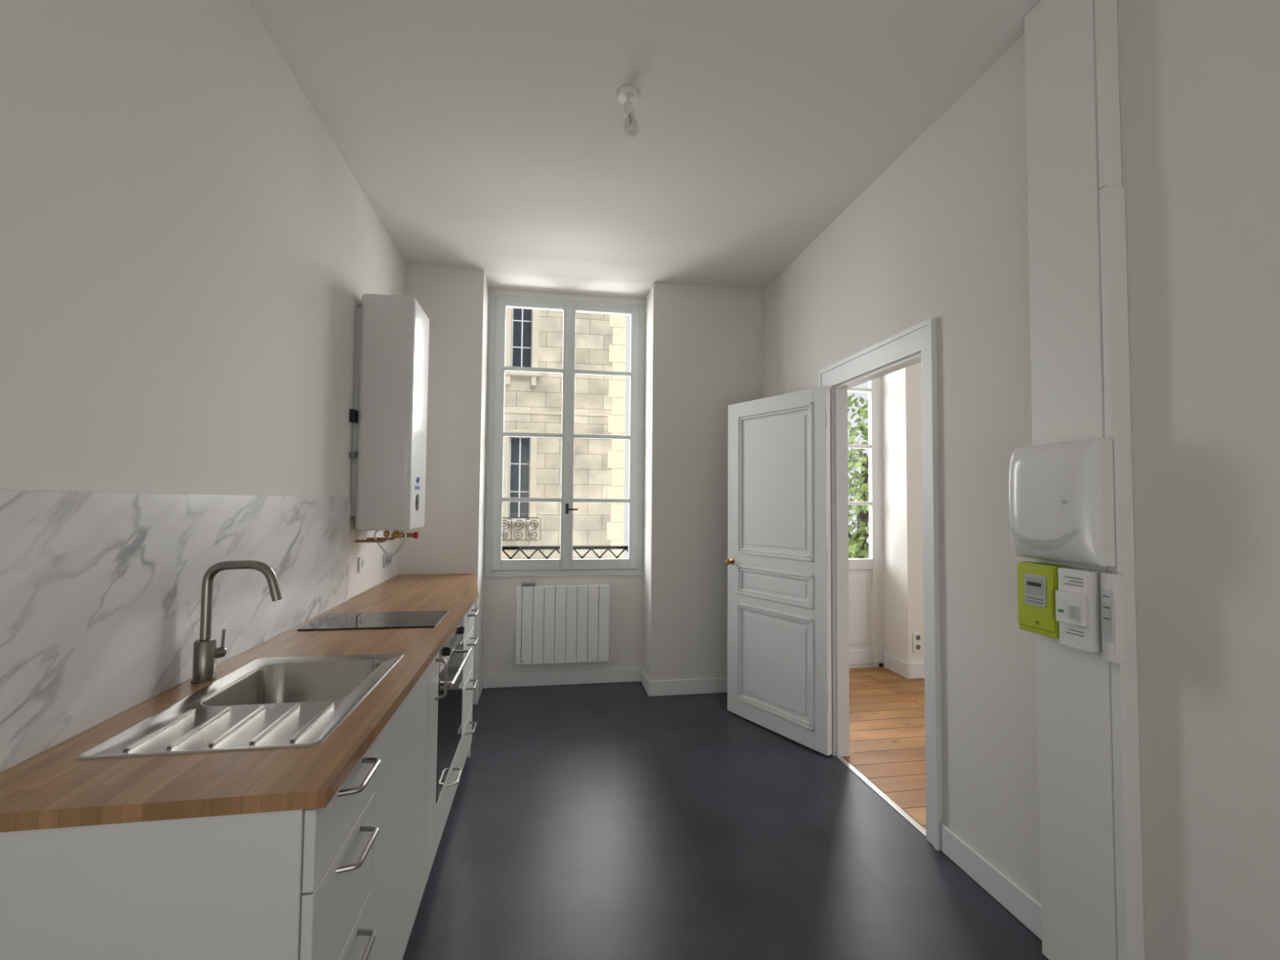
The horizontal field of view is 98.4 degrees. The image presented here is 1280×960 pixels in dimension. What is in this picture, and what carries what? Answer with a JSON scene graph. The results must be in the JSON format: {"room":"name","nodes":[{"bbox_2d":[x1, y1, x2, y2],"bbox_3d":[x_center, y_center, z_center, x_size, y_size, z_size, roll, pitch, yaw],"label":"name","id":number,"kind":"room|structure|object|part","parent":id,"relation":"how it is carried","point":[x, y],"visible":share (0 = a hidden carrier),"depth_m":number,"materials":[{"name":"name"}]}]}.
{"room":"kitchen","nodes":[
{"label":"kitchen","id":0,"kind":"room"},
{"bbox_2d":[0,0,406,599],"bbox_3d":[-1.233,-0.088,0.966,0.120,3.050,6.700,1,-2,-9],"label":"wall","id":1,"kind":"structure","parent":0,"point":[189,254],"depth_m":1.48,"materials":[{"name":"white paint"}]},
{"bbox_2d":[0,490,351,773],"bbox_3d":[-1.314,0.310,1.830,0.011,0.520,1.940,1,-2,-9],"label":"backsplash","id":2,"kind":"structure","parent":1,"relation":"attached to","point":[100,593],"depth_m":1.32,"materials":[{"name":"stone"}]},
{"bbox_2d":[357,555,364,572],"bbox_3d":[-1.507,0.454,2.989,0.012,0.080,0.080,1,-2,-9],"label":"power outlet","id":3,"kind":"object","parent":1,"relation":"attached to","point":[361,559],"visible":1,"depth_m":2.97,"materials":[{"name":"white plastic"}]},
{"bbox_2d":[382,552,391,567],"bbox_3d":[-1.588,0.502,3.471,0.012,0.080,0.150,1,-2,-9],"label":"power outlet","id":4,"kind":"object","parent":1,"relation":"attached to","point":[386,562],"visible":0.82,"depth_m":3.43,"materials":[{"name":"grey plastic"}]},
{"bbox_2d":[349,293,429,560],"bbox_3d":[-1.352,-0.262,3.011,0.303,1.394,0.410,1,-2,-9],"label":"water heater","id":5,"kind":"object","parent":1,"relation":"attached to","point":[388,416],"visible":1,"depth_m":2.85,"materials":[{"name":"white metal"}]},
{"bbox_3d":[-1.258,0.311,3.107,0.023,0.038,0.036,1,-2,-9],"label":"valve knob","id":6,"kind":"part","parent":5,"relation":"part of","materials":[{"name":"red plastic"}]},
{"bbox_2d":[398,263,762,704],"bbox_3d":[-0.362,0.048,4.249,2.672,3.050,0.500,1,-2,-9],"label":"wall","id":7,"kind":"structure","parent":0,"point":[669,620],"depth_m":4.11,"materials":[{"name":"white paint"}]},
{"bbox_2d":[515,582,609,664],"bbox_3d":[-0.588,1.087,4.219,0.700,0.597,0.084,1,-2,-9],"label":"radiator","id":8,"kind":"object","parent":7,"relation":"attached to","point":[557,624],"visible":1,"depth_m":4.18,"materials":[{"name":"metal"}]},
{"bbox_3d":[-0.845,0.794,4.187,0.100,0.019,0.050,1,-2,-9],"label":"control panel","id":9,"kind":"part","parent":8,"relation":"part of","materials":[{"name":"grey plastic"}]},
{"bbox_2d":[483,294,645,577],"bbox_3d":[-0.571,-0.341,4.322,1.228,2.170,0.137,1,-2,-9],"label":"window","id":10,"kind":"structure","parent":7,"relation":"in","point":[494,566],"depth_m":4.30,"materials":[{"name":"paint"}]},
{"bbox_3d":[-0.527,0.222,4.261,0.095,0.080,0.045,1,-2,-9],"label":"handle","id":11,"kind":"part","parent":10,"relation":"part of","materials":[{"name":"black plastic"}]},
{"bbox_2d":[502,546,628,559],"bbox_3d":[-0.612,0.710,4.477,1.328,0.340,0.080,1,-2,-9],"label":"railing","id":12,"kind":"object","parent":7,"relation":"in","point":[504,548],"depth_m":4.49,"materials":[{"name":"metal"}]},
{"bbox_3d":[-0.615,0.554,4.508,1.328,0.025,0.030,1,-2,-9],"label":"rail","id":13,"kind":"part","parent":12,"relation":"part of","materials":[{"name":"metal"}]},
{"bbox_2d":[475,666,727,704],"bbox_3d":[-0.141,1.517,4.142,2.073,0.110,0.355,1,-2,-9],"label":"baseboard","id":14,"kind":"structure","parent":7,"relation":"attached to","point":[552,677],"depth_m":4.17,"materials":[{"name":"white paint"}]},
{"bbox_2d":[248,0,1040,298],"bbox_3d":[1.746,-1.628,1.487,6.120,0.120,6.880,1,-2,-9],"label":"ceiling","id":15,"kind":"structure","parent":0,"point":[495,137],"depth_m":2.34,"materials":[{"name":"paint"}]},
{"bbox_2d":[617,85,639,124],"bbox_3d":[-0.050,-1.467,2.222,0.090,0.175,0.090,1,-2,-9],"label":"ceiling lamp","id":16,"kind":"object","parent":15,"relation":"attached to","point":[627,95],"visible":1,"depth_m":2.21,"materials":[{"name":"white plastic"}]},
{"bbox_2d":[623,100,635,118],"bbox_3d":[-0.043,-1.493,2.220,0.044,0.055,0.042,1,-2,-9],"label":"socket","id":17,"kind":"object","parent":16,"relation":"attached to","point":[628,108],"depth_m":2.21,"materials":[{"name":"white plastic"}]},
{"bbox_3d":[-0.040,-1.449,2.217,0.014,0.041,0.011,1,-2,-9],"label":"filament stem","id":18,"kind":"part","parent":16,"relation":"part of","materials":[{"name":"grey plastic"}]},
{"bbox_2d":[402,666,1048,959],"bbox_3d":[1.718,1.540,1.363,6.120,0.120,6.880,1,-2,-9],"label":"floor","id":19,"kind":"structure","parent":0,"point":[610,820],"depth_m":2.28,"materials":[{"name":"black tile"}]},
{"bbox_2d":[0,737,381,959],"bbox_3d":[-0.878,1.010,1.078,0.646,0.870,0.353,1,-2,-9],"label":"base cabinet","id":20,"kind":"object","parent":19,"relation":"on","point":[295,884],"visible":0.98,"depth_m":0.93,"materials":[{"name":"laminate"}]},
{"bbox_3d":[-0.882,1.004,0.906,0.582,0.870,0.016,1,-2,-9],"label":"panel","id":21,"kind":"part","parent":20,"relation":"part of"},
{"bbox_3d":[-0.609,0.840,1.130,0.019,0.216,0.347,1,-2,-9],"label":"drawer","id":22,"kind":"part","parent":20,"relation":"part of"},
{"bbox_3d":[-0.608,0.657,1.137,0.019,0.142,0.347,1,-2,-9],"label":"drawer","id":23,"kind":"part","parent":20,"relation":"part of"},
{"bbox_3d":[-0.611,1.059,1.121,0.019,0.216,0.347,1,-2,-9],"label":"drawer","id":24,"kind":"part","parent":20,"relation":"part of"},
{"bbox_3d":[-0.581,0.760,1.143,0.046,0.011,0.151,1,-2,-9],"label":"handle","id":25,"kind":"part","parent":20,"relation":"part of","materials":[{"name":"metal"}]},
{"bbox_3d":[-0.579,0.614,1.149,0.046,0.011,0.151,1,-2,-9],"label":"handle","id":26,"kind":"part","parent":20,"relation":"part of","materials":[{"name":"metal"}]},
{"bbox_3d":[-0.583,0.980,1.135,0.046,0.011,0.151,1,-2,-9],"label":"handle","id":27,"kind":"part","parent":20,"relation":"part of","materials":[{"name":"metal"}]},
{"bbox_2d":[370,667,427,959],"bbox_3d":[-0.968,0.985,1.533,0.590,0.785,0.569,1,-2,-9],"label":"base cabinet","id":28,"kind":"object","parent":19,"relation":"on","point":[399,792],"visible":0.26,"depth_m":1.54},
{"bbox_2d":[422,651,448,893],"bbox_3d":[-1.009,0.999,1.915,0.632,0.785,0.198,1,-2,-9],"label":"base cabinet","id":29,"kind":"object","parent":19,"relation":"on","point":[433,697],"visible":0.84,"depth_m":1.95,"materials":[{"name":"laminate"}]},
{"bbox_3d":[-0.749,1.005,1.958,0.019,0.777,0.194,1,-2,-9],"label":"door","id":30,"kind":"part","parent":29,"relation":"part of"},
{"bbox_3d":[-0.722,0.723,2.003,0.046,0.151,0.012,1,-2,-9],"label":"handle","id":31,"kind":"part","parent":29,"relation":"part of","materials":[{"name":"metal"}]},
{"bbox_2d":[435,737,462,855],"bbox_3d":[-1.077,1.311,2.298,0.633,0.190,0.598,1,-2,-9],"label":"drawer","id":32,"kind":"object","parent":19,"relation":"on","point":[443,805],"visible":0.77,"depth_m":2.28,"materials":[{"name":"laminate"}]},
{"bbox_3d":[-0.787,1.261,2.348,0.046,0.011,0.151,1,-2,-9],"label":"handle","id":33,"kind":"part","parent":32,"relation":"part of","materials":[{"name":"metal"}]},
{"bbox_2d":[460,603,479,776],"bbox_3d":[-1.222,1.090,3.193,0.633,0.870,1.194,1,-2,-9],"label":"base cabinet","id":34,"kind":"object","parent":19,"relation":"on","point":[468,637],"visible":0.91,"depth_m":2.83,"materials":[{"name":"laminate"}]},
{"bbox_2d":[0,573,478,832],"bbox_3d":[-1.097,0.608,2.362,0.622,0.030,2.935,1,-2,-9],"label":"countertop","id":35,"kind":"structure","parent":34,"relation":"on","point":[51,788],"depth_m":1.07,"materials":[{"name":"brown wood"}]},
{"bbox_2d":[190,560,282,683],"bbox_3d":[-1.139,0.395,1.570,0.223,0.333,0.066,1,-2,-9],"label":"tap","id":36,"kind":"object","parent":35,"relation":"on","point":[206,651],"visible":1,"depth_m":1.55,"materials":[{"name":"silver metal"}]},
{"bbox_3d":[-1.199,0.466,1.570,0.030,0.080,0.034,-1,-3,39],"label":"lever","id":37,"kind":"part","parent":36,"relation":"part of","materials":[{"name":"silver metal"}]},
{"bbox_3d":[-1.130,0.340,1.569,0.207,0.223,0.026,1,-2,-9],"label":"spout","id":38,"kind":"part","parent":36,"relation":"part of","materials":[{"name":"silver metal"}]},
{"bbox_2d":[76,653,404,759],"bbox_3d":[-0.938,0.641,1.443,0.446,0.175,0.694,1,-2,-9],"label":"sink","id":39,"kind":"object","parent":35,"relation":"in","point":[279,702],"visible":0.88,"depth_m":1.32,"materials":[{"name":"silver metal"}]},
{"bbox_2d":[297,610,448,631],"bbox_3d":[-1.097,0.589,2.324,0.510,0.006,0.315,1,-2,-9],"label":"induction hob","id":40,"kind":"object","parent":35,"relation":"in","point":[425,619],"visible":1,"depth_m":2.29,"materials":[{"name":"black glass"}]},
{"bbox_2d":[435,617,472,803],"bbox_3d":[-1.053,0.921,2.317,0.604,0.590,0.594,1,-2,-9],"label":"oven","id":41,"kind":"object","parent":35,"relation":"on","point":[450,708],"visible":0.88,"depth_m":2.30,"materials":[{"name":"black glass"}]},
{"bbox_3d":[-0.762,0.679,2.191,0.019,0.036,0.036,1,-2,-9],"label":"knob","id":42,"kind":"part","parent":41,"relation":"part of","materials":[{"name":"black plastic"}]},
{"bbox_3d":[-0.814,0.980,2.354,0.023,0.471,0.594,1,-2,-9],"label":"door","id":43,"kind":"part","parent":41,"relation":"part of","materials":[{"name":"black glass"}]},
{"bbox_3d":[-0.811,0.686,2.365,0.022,0.110,0.594,1,-2,-9],"label":"control panel","id":44,"kind":"part","parent":41,"relation":"part of","materials":[{"name":"silver metal"}]},
{"bbox_3d":[-0.777,0.796,2.367,0.047,0.018,0.520,1,-2,-9],"label":"handle","id":45,"kind":"part","parent":41,"relation":"part of","materials":[{"name":"silver metal"}]},
{"bbox_3d":[-0.821,0.693,2.546,0.019,0.036,0.036,1,-2,-9],"label":"knob","id":46,"kind":"part","parent":41,"relation":"part of","materials":[{"name":"black plastic"}]},
{"bbox_3d":[-0.898,1.331,2.834,0.019,0.191,0.395,1,-2,-9],"label":"drawer","id":47,"kind":"part","parent":34,"relation":"part of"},
{"bbox_3d":[-0.896,1.124,2.842,0.019,0.216,0.395,1,-2,-9],"label":"drawer","id":48,"kind":"part","parent":34,"relation":"part of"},
{"bbox_3d":[-0.895,0.904,2.851,0.019,0.216,0.395,1,-2,-9],"label":"drawer","id":49,"kind":"part","parent":34,"relation":"part of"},
{"bbox_3d":[-0.893,0.722,2.858,0.019,0.142,0.395,1,-2,-9],"label":"drawer","id":50,"kind":"part","parent":34,"relation":"part of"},
{"bbox_3d":[-1.056,1.101,3.423,0.016,0.870,0.804,1,-2,-18],"label":"filler panel","id":51,"kind":"part","parent":34,"relation":"part of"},
{"bbox_3d":[-0.869,1.274,2.841,0.046,0.011,0.151,1,-2,-9],"label":"handle","id":52,"kind":"part","parent":34,"relation":"part of","materials":[{"name":"metal"}]},
{"bbox_3d":[-0.867,1.055,2.849,0.046,0.011,0.151,1,-2,-9],"label":"handle","id":53,"kind":"part","parent":34,"relation":"part of","materials":[{"name":"metal"}]},
{"bbox_3d":[-0.865,0.835,2.858,0.046,0.011,0.151,1,-2,-9],"label":"handle","id":54,"kind":"part","parent":34,"relation":"part of","materials":[{"name":"metal"}]},
{"bbox_3d":[-0.864,0.689,2.864,0.046,0.011,0.151,1,-2,-9],"label":"handle","id":55,"kind":"part","parent":34,"relation":"part of","materials":[{"name":"metal"}]},
{"bbox_2d":[835,755,926,836],"bbox_3d":[1.166,1.525,2.708,0.032,0.005,0.743,1,-2,-9],"label":"threshold","id":56,"kind":"object","parent":19,"relation":"on","point":[882,795],"visible":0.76,"depth_m":2.65,"materials":[{"name":"metal"}]},
{"bbox_2d":[881,361,924,662],"bbox_3d":[2.585,0.096,4.817,3.328,3.050,0.460,1,-2,-9],"label":"wall","id":57,"kind":"structure","parent":0,"point":[901,390],"depth_m":4.57,"materials":[{"name":"beige paint"}]},
{"bbox_2d":[847,376,884,667],"bbox_3d":[1.555,0.136,4.782,1.150,2.950,0.090,1,-2,-9],"label":"window","id":58,"kind":"structure","parent":57,"relation":"in","point":[866,618],"depth_m":4.79,"materials":[{"name":"white paint"}]},
{"bbox_3d":[1.804,1.118,4.763,0.421,0.690,0.035,1,-2,-9],"label":"panel","id":59,"kind":"part","parent":58,"relation":"part of","materials":[{"name":"white paint"}]},
{"bbox_2d":[883,652,924,679],"bbox_3d":[3.129,1.560,4.773,2.025,0.130,0.335,1,-2,-9],"label":"baseboard","id":60,"kind":"structure","parent":57,"relation":"attached to","point":[913,670],"depth_m":4.49,"materials":[{"name":"white paint"}]},
{"bbox_2d":[912,632,922,652],"bbox_3d":[2.252,1.316,4.475,0.080,0.155,0.012,1,-2,-9],"label":"power outlet","id":61,"kind":"object","parent":57,"relation":"attached to","point":[917,637],"visible":1,"depth_m":4.47,"materials":[{"name":"white plastic"}]},
{"bbox_2d":[915,644,920,649],"bbox_3d":[2.252,1.353,4.469,0.042,0.042,0.002,1,-2,-9],"label":"socket","id":62,"kind":"object","parent":61,"relation":"attached to","point":[917,646],"depth_m":4.47,"materials":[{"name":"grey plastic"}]},
{"bbox_2d":[762,0,1279,959],"bbox_3d":[1.473,-0.057,1.159,0.062,3.050,6.200,1,-2,-9],"label":"wall","id":63,"kind":"structure","parent":0,"point":[941,233],"depth_m":1.48,"materials":[{"name":"white paint"}]},
{"bbox_2d":[724,386,831,755],"bbox_3d":[0.841,0.507,3.433,0.146,2.065,0.811,2,-3,-34],"label":"door","id":64,"kind":"structure","parent":63,"relation":"in","point":[778,562],"depth_m":3.37,"materials":[{"name":"paint"}]},
{"bbox_3d":[0.599,0.548,3.703,0.053,0.040,0.040,2,-3,-34],"label":"knob","id":65,"kind":"part","parent":64,"relation":"part of","materials":[{"name":"gold metal"}]},
{"bbox_3d":[0.829,0.018,3.448,0.020,0.925,0.620,2,-3,-34],"label":"moulding","id":66,"kind":"part","parent":64,"relation":"part of","materials":[{"name":"paint"}]},
{"bbox_3d":[0.824,0.652,3.423,0.020,0.195,0.620,2,-3,-34],"label":"moulding","id":67,"kind":"part","parent":64,"relation":"part of","materials":[{"name":"paint"}]},
{"bbox_3d":[0.820,1.122,3.405,0.020,0.635,0.620,2,-3,-34],"label":"moulding","id":68,"kind":"part","parent":64,"relation":"part of","materials":[{"name":"paint"}]},
{"bbox_3d":[0.841,0.018,3.455,0.021,0.925,0.620,2,-3,-34],"label":"panel","id":69,"kind":"part","parent":64,"relation":"part of","materials":[{"name":"paint"}]},
{"bbox_3d":[0.835,0.652,3.431,0.021,0.195,0.620,2,-3,-34],"label":"panel","id":70,"kind":"part","parent":64,"relation":"part of","materials":[{"name":"paint"}]},
{"bbox_3d":[0.831,1.122,3.412,0.021,0.635,0.620,2,-3,-34],"label":"panel","id":71,"kind":"part","parent":64,"relation":"part of","materials":[{"name":"paint"}]},
{"bbox_2d":[818,317,942,850],"bbox_3d":[1.193,0.429,2.778,0.103,2.200,1.000,1,-2,-9],"label":"door frame","id":72,"kind":"structure","parent":63,"relation":"attached to","point":[916,344],"depth_m":2.51,"materials":[{"name":"white paint"}]},
{"bbox_2d":[941,823,1041,939],"bbox_3d":[1.423,1.411,1.088,0.015,0.110,6.185,1,-2,-9],"label":"baseboard","id":73,"kind":"structure","parent":63,"relation":"attached to","point":[1026,908],"depth_m":1.98,"materials":[{"name":"white paint"}]},
{"bbox_2d":[1024,0,1145,959],"bbox_3d":[1.326,-0.038,1.671,0.060,3.049,0.268,1,-2,-9],"label":"cover","id":74,"kind":"object","parent":63,"relation":"attached to","point":[1092,897],"visible":0.88,"depth_m":1.62,"materials":[{"name":"white paint"}]},
{"bbox_2d":[1017,561,1070,639],"bbox_3d":[1.247,0.368,1.713,0.068,0.216,0.139,1,-2,-9],"label":"meter","id":75,"kind":"object","parent":74,"relation":"attached to","point":[1037,582],"visible":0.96,"depth_m":1.69,"materials":[{"name":"plastic"}]},
{"bbox_2d":[1026,581,1040,586],"bbox_3d":[1.215,0.322,1.703,0.001,0.012,0.049,1,-2,-9],"label":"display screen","id":76,"kind":"object","parent":75,"relation":"attached to","point":[1029,584],"depth_m":1.70,"materials":[{"name":"black plastic"}]},
{"bbox_2d":[1008,438,1115,566],"bbox_3d":[1.239,0.066,1.660,0.110,0.356,0.284,1,-2,-9],"label":"box","id":77,"kind":"object","parent":74,"relation":"attached to","point":[1061,500],"visible":1,"depth_m":1.57,"materials":[{"name":"white plastic"}]},
{"bbox_2d":[1055,567,1104,652],"bbox_3d":[1.260,0.370,1.589,0.083,0.226,0.098,1,-2,-9],"label":"circuit breaker","id":78,"kind":"object","parent":74,"relation":"attached to","point":[1077,595],"visible":0.98,"depth_m":1.56,"materials":[{"name":"white plastic"}]},
{"bbox_3d":[1.227,0.375,1.563,0.010,0.035,0.020,1,-2,-9],"label":"lever","id":79,"kind":"part","parent":78,"relation":"part of","materials":[{"name":"grey plastic"}]},
{"bbox_2d":[1100,572,1127,663],"bbox_3d":[1.294,0.376,1.511,0.041,0.240,0.040,1,-2,-9],"label":"block","id":80,"kind":"object","parent":74,"relation":"attached to","point":[1113,628],"visible":1,"depth_m":1.50,"materials":[{"name":"white plastic"}]},
{"label":"outside","id":81,"kind":"structure","parent":0,"visible":0},
{"bbox_3d":[0.251,6.894,22.401,36.000,0.200,35.400,1,-2,-9],"label":"ground","id":82,"kind":"structure","parent":81,"visible":0},
{"bbox_2d":[502,307,626,559],"bbox_3d":[-5.071,-0.436,11.475,9.720,13.500,0.750,1,-2,-9],"label":"stone building","id":83,"kind":"structure","parent":82,"relation":"on","point":[532,466],"depth_m":11.96,"materials":[{"name":"stone"}]},
{"bbox_3d":[-2.593,-0.048,11.901,0.440,1.800,0.010,1,-2,-9],"label":"pane","id":84,"kind":"part","parent":83,"relation":"part of","materials":[{"name":"glass"}]},
{"bbox_3d":[-2.514,1.018,11.494,0.894,0.480,0.016,1,-2,-9],"label":"balcony rail","id":85,"kind":"part","parent":83,"relation":"part of","materials":[{"name":"metal"}]},
{"bbox_3d":[-2.565,-3.170,12.024,0.440,1.750,0.010,1,-2,-9],"label":"pane","id":86,"kind":"part","parent":83,"relation":"part of","materials":[{"name":"glass"}]},
{"bbox_3d":[-5.266,-1.489,11.343,9.260,0.050,0.025,1,-2,-9],"label":"cornice","id":87,"kind":"part","parent":83,"relation":"part of","materials":[{"name":"stone"}]},
{"bbox_2d":[847,392,869,558],"bbox_3d":[4.601,2.289,11.230,3.869,8.213,3.864,1,-2,-9],"label":"street tree","id":88,"kind":"object","parent":82,"relation":"on","point":[859,547],"visible":0.14,"depth_m":10.82,"materials":[{"name":"green plant"}]}
]}

